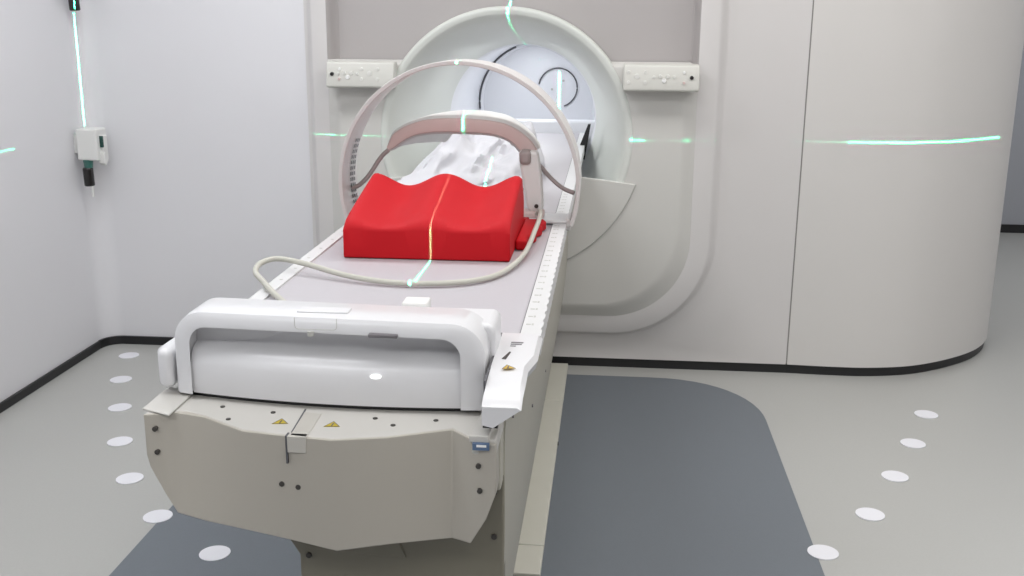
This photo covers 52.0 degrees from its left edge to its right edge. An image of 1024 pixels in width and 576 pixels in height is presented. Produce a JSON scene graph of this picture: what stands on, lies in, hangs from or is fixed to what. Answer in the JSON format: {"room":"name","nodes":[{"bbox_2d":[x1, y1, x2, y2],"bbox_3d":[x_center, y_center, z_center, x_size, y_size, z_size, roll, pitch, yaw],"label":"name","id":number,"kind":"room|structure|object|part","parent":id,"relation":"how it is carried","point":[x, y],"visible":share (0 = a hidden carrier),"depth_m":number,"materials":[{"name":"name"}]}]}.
{"room":"radiotherapy treatment room","nodes":[
{"label":"radiotherapy treatment room","id":0,"kind":"room"},
{"bbox_2d":[0,0,97,401],"bbox_3d":[-2.279,-0.190,1.179,0.100,2.750,6.940,2,15,5],"label":"wall","id":1,"kind":"structure","parent":0,"point":[48,314],"depth_m":4.31,"materials":[{"name":"white paint"}]},
{"bbox_2d":[0,341,100,412],"bbox_3d":[-2.232,1.125,1.513,0.012,0.038,6.940,2,15,5],"label":"baseboard","id":2,"kind":"structure","parent":1,"relation":"attached to","point":[13,399],"depth_m":4.41,"materials":[{"name":"black rubber"}]},
{"bbox_2d":[65,0,313,339],"bbox_3d":[-1.429,-1.060,4.565,1.140,2.750,0.199,2,15,5],"label":"wall","id":3,"kind":"structure","parent":0,"point":[202,105],"depth_m":4.64,"materials":[{"name":"white paint"}]},
{"bbox_2d":[68,0,79,10],"bbox_3d":[-1.871,-1.325,4.430,0.070,0.301,0.044,2,15,5],"label":"rod","id":4,"kind":"object","parent":3,"relation":"attached to","point":[74,5],"visible":1,"depth_m":4.44,"materials":[{"name":"black"}]},
{"bbox_2d":[73,127,108,196],"bbox_3d":[-1.846,-0.555,4.624,0.132,0.296,0.104,2,15,5],"label":"projector","id":5,"kind":"object","parent":3,"relation":"attached to","point":[90,143],"visible":1,"depth_m":4.57,"materials":[{"name":"white plastic"}]},
{"bbox_2d":[98,335,173,347],"bbox_3d":[-1.391,0.266,4.852,1.040,0.038,0.099,2,15,5],"label":"baseboard","id":6,"kind":"structure","parent":3,"relation":"attached to","point":[122,339],"depth_m":4.92,"materials":[{"name":"black rubber"}]},
{"bbox_2d":[0,233,1023,575],"bbox_3d":[1.184,0.783,2.992,6.730,0.001,10.800,2,15,5],"label":"floor","id":7,"kind":"structure","parent":0,"point":[64,511],"depth_m":3.69,"materials":[{"name":"plastic"}]},
{"bbox_2d":[107,436,132,446],"bbox_3d":[-1.419,0.556,3.800,0.088,0.004,0.088,2,15,5],"label":"floor marker","id":8,"kind":"object","parent":7,"relation":"on","point":[123,440],"visible":1,"depth_m":3.80,"materials":[{"name":"white plastic"}]},
{"bbox_2d":[108,403,131,411],"bbox_3d":[-1.541,0.470,4.128,0.088,0.004,0.088,2,15,5],"label":"floor marker","id":9,"kind":"object","parent":7,"relation":"on","point":[120,407],"visible":1,"depth_m":4.12,"materials":[{"name":"white plastic"}]},
{"bbox_2d":[110,376,131,382],"bbox_3d":[-1.655,0.387,4.444,0.088,0.004,0.088,2,15,5],"label":"floor marker","id":10,"kind":"object","parent":7,"relation":"on","point":[119,379],"visible":1,"depth_m":4.44,"materials":[{"name":"white plastic"}]},
{"bbox_2d":[119,352,138,358],"bbox_3d":[-1.735,0.306,4.757,0.088,0.004,0.088,2,15,5],"label":"floor marker","id":11,"kind":"object","parent":7,"relation":"on","point":[129,355],"visible":1,"depth_m":4.75,"materials":[{"name":"white plastic"}]},
{"bbox_2d":[116,472,143,484],"bbox_3d":[-1.273,0.635,3.498,0.088,0.004,0.088,2,15,5],"label":"floor marker","id":12,"kind":"object","parent":7,"relation":"on","point":[128,478],"visible":1,"depth_m":3.49,"materials":[{"name":"white plastic"}]},
{"bbox_2d":[143,509,172,523],"bbox_3d":[-1.091,0.704,3.235,0.088,0.004,0.088,2,15,5],"label":"floor marker","id":13,"kind":"object","parent":7,"relation":"on","point":[156,516],"visible":1,"depth_m":3.23,"materials":[{"name":"white plastic"}]},
{"bbox_2d":[109,374,824,575],"bbox_3d":[-0.152,0.880,2.581,1.968,0.002,4.110,2,15,5],"label":"floor mat","id":14,"kind":"object","parent":7,"relation":"on","point":[653,476],"visible":0.48,"depth_m":3.32,"materials":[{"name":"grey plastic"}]},
{"bbox_2d":[199,545,230,560],"bbox_3d":[-0.853,0.762,3.015,0.088,0.004,0.088,2,15,5],"label":"floor marker","id":15,"kind":"object","parent":14,"relation":"on","point":[218,552],"visible":1,"depth_m":3.01,"materials":[{"name":"white plastic"}]},
{"bbox_2d":[143,133,584,575],"bbox_3d":[-0.131,0.082,3.655,0.677,1.008,3.918,2,15,5],"label":"couch","id":16,"kind":"object","parent":14,"relation":"on","point":[374,429],"visible":0.91,"depth_m":1.80,"materials":[{"name":"white plastic"}]},
{"bbox_3d":[-0.380,-0.367,3.775,0.032,0.038,3.410,2,15,5],"label":"rail","id":17,"kind":"part","parent":16,"relation":"part of","materials":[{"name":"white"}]},
{"bbox_3d":[-0.327,0.324,1.764,0.612,0.199,0.110,2,15,8],"label":"plate","id":18,"kind":"part","parent":16,"relation":"part of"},
{"bbox_3d":[-0.298,0.172,2.011,0.610,0.027,0.664,2,15,5],"label":"frame","id":19,"kind":"part","parent":16,"relation":"part of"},
{"bbox_3d":[-0.315,0.109,1.855,0.559,0.152,0.131,2,15,8],"label":"handle","id":20,"kind":"part","parent":16,"relation":"part of","materials":[{"name":"white plastic"}]},
{"bbox_2d":[370,374,380,378],"bbox_3d":[-0.231,0.150,1.778,0.019,0.008,0.003,2,15,5],"label":"indicator light","id":21,"kind":"object","parent":16,"relation":"attached to","point":[372,376],"depth_m":1.78,"materials":[{"name":"white plastic"}]},
{"bbox_2d":[253,209,542,300],"bbox_3d":[-0.186,-0.085,2.526,0.443,0.050,1.123,13,19,39],"label":"cable","id":22,"kind":"object","parent":16,"relation":"on","point":[539,212],"visible":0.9,"depth_m":2.35,"materials":[{"name":"grey plastic"}]},
{"bbox_3d":[-0.210,0.669,1.940,0.394,0.730,0.032,2,15,5],"label":"pedestal plate","id":23,"kind":"part","parent":16,"relation":"part of","materials":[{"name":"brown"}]},
{"bbox_2d":[343,173,523,261],"bbox_3d":[-0.190,-0.199,2.739,0.411,0.164,0.407,2,15,5],"label":"cushion","id":24,"kind":"object","parent":16,"relation":"on","point":[442,216],"visible":0.98,"depth_m":2.58,"materials":[{"name":"red plastic"}]},
{"bbox_2d":[338,59,581,230],"bbox_3d":[-0.144,-0.417,3.034,0.692,0.476,0.180,2,15,5],"label":"hoop","id":25,"kind":"object","parent":16,"relation":"on","point":[347,177],"visible":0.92,"depth_m":2.99,"materials":[{"name":"white plastic"}]},
{"bbox_2d":[351,110,574,217],"bbox_3d":[-0.125,-0.410,3.280,0.663,0.288,0.535,2,15,5],"label":"coil","id":26,"kind":"object","parent":16,"relation":"on","point":[437,127],"visible":0.95,"depth_m":3.05,"materials":[{"name":"white plastic"}]},
{"bbox_3d":[0.057,-0.311,3.052,0.072,0.175,0.050,2,15,5],"label":"arm","id":27,"kind":"part","parent":26,"relation":"part of","materials":[{"name":"white plastic"}]},
{"bbox_2d":[397,119,545,187],"bbox_3d":[-0.138,-0.514,3.874,0.516,0.199,0.619,2,15,5],"label":"pillow","id":28,"kind":"object","parent":16,"relation":"on","point":[480,160],"visible":0.5,"depth_m":3.79,"materials":[{"name":"white fabric"}]},
{"bbox_3d":[-0.194,-0.048,3.103,0.606,0.096,2.710,2,15,5],"label":"frame","id":29,"kind":"part","parent":16,"relation":"part of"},
{"bbox_2d":[515,217,545,249],"bbox_3d":[-0.163,-0.150,2.825,0.494,0.026,0.370,2,15,5],"label":"cushion","id":30,"kind":"object","parent":16,"relation":"on","point":[523,237],"visible":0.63,"depth_m":2.80,"materials":[{"name":"red plastic"}]},
{"bbox_3d":[0.074,0.270,3.214,0.094,0.868,2.724,2,15,5],"label":"panel","id":31,"kind":"part","parent":16,"relation":"part of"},
{"bbox_3d":[0.200,-0.333,3.660,0.039,0.038,3.540,2,15,5],"label":"rail","id":32,"kind":"part","parent":16,"relation":"part of","materials":[{"name":"white plastic"}]},
{"bbox_2d":[303,0,1023,375],"bbox_3d":[0.854,-1.358,5.829,3.161,2.720,3.526,2,15,5],"label":"scanner","id":33,"kind":"object","parent":7,"relation":"on","point":[817,187],"visible":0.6,"depth_m":4.40,"materials":[{"name":"grey plastic"}]},
{"bbox_3d":[-0.618,-0.877,4.313,0.281,0.108,0.088,2,15,5],"label":"control panel","id":34,"kind":"part","parent":33,"relation":"part of","materials":[{"name":"grey plastic"}]},
{"bbox_3d":[-0.008,-0.520,4.442,1.533,1.290,0.102,2,15,5],"label":"panel","id":35,"kind":"part","parent":33,"relation":"part of","materials":[{"name":"white plastic"}]},
{"bbox_3d":[-0.003,-1.098,4.312,1.533,2.474,0.075,2,15,5],"label":"recess panel","id":36,"kind":"part","parent":33,"relation":"part of","materials":[{"name":"white plastic"}]},
{"bbox_3d":[0.597,-0.842,4.204,0.300,0.108,0.088,2,15,5],"label":"control panel","id":37,"kind":"part","parent":33,"relation":"part of","materials":[{"name":"grey plastic"}]},
{"bbox_2d":[807,544,838,560],"bbox_3d":[0.901,0.766,3.042,0.088,0.004,0.088,2,15,5],"label":"floor marker","id":38,"kind":"object","parent":7,"relation":"on","point":[822,552],"visible":1,"depth_m":3.04,"materials":[{"name":"white plastic"}]},
{"bbox_2d":[855,507,884,520],"bbox_3d":[1.118,0.706,3.277,0.088,0.004,0.088,2,15,5],"label":"floor marker","id":39,"kind":"object","parent":7,"relation":"on","point":[869,514],"visible":1,"depth_m":3.27,"materials":[{"name":"white plastic"}]},
{"bbox_2d":[881,470,908,481],"bbox_3d":[1.295,0.637,3.550,0.088,0.004,0.088,2,15,5],"label":"floor marker","id":40,"kind":"object","parent":7,"relation":"on","point":[894,476],"visible":1,"depth_m":3.54,"materials":[{"name":"white plastic"}]},
{"bbox_2d":[900,438,925,448],"bbox_3d":[1.461,0.567,3.826,0.088,0.004,0.088,2,15,5],"label":"floor marker","id":41,"kind":"object","parent":7,"relation":"on","point":[908,442],"visible":1,"depth_m":3.82,"materials":[{"name":"white plastic"}]},
{"bbox_2d":[914,410,937,418],"bbox_3d":[1.620,0.495,4.107,0.088,0.004,0.088,2,15,5],"label":"floor marker","id":42,"kind":"object","parent":7,"relation":"on","point":[925,414],"visible":1,"depth_m":4.10,"materials":[{"name":"white plastic"}]},
{"bbox_2d":[1001,45,1023,224],"bbox_3d":[3.472,-1.752,7.354,3.100,2.750,0.100,2,15,5],"label":"wall","id":43,"kind":"structure","parent":0,"point":[1013,207],"depth_m":7.52,"materials":[{"name":"grey paint"}]},
{"bbox_2d":[1000,224,1023,232],"bbox_3d":[3.409,-0.437,7.641,3.000,0.060,0.012,2,15,5],"label":"baseboard","id":44,"kind":"structure","parent":43,"relation":"attached to","point":[1005,228],"depth_m":7.62,"materials":[{"name":"black rubber"}]}
]}

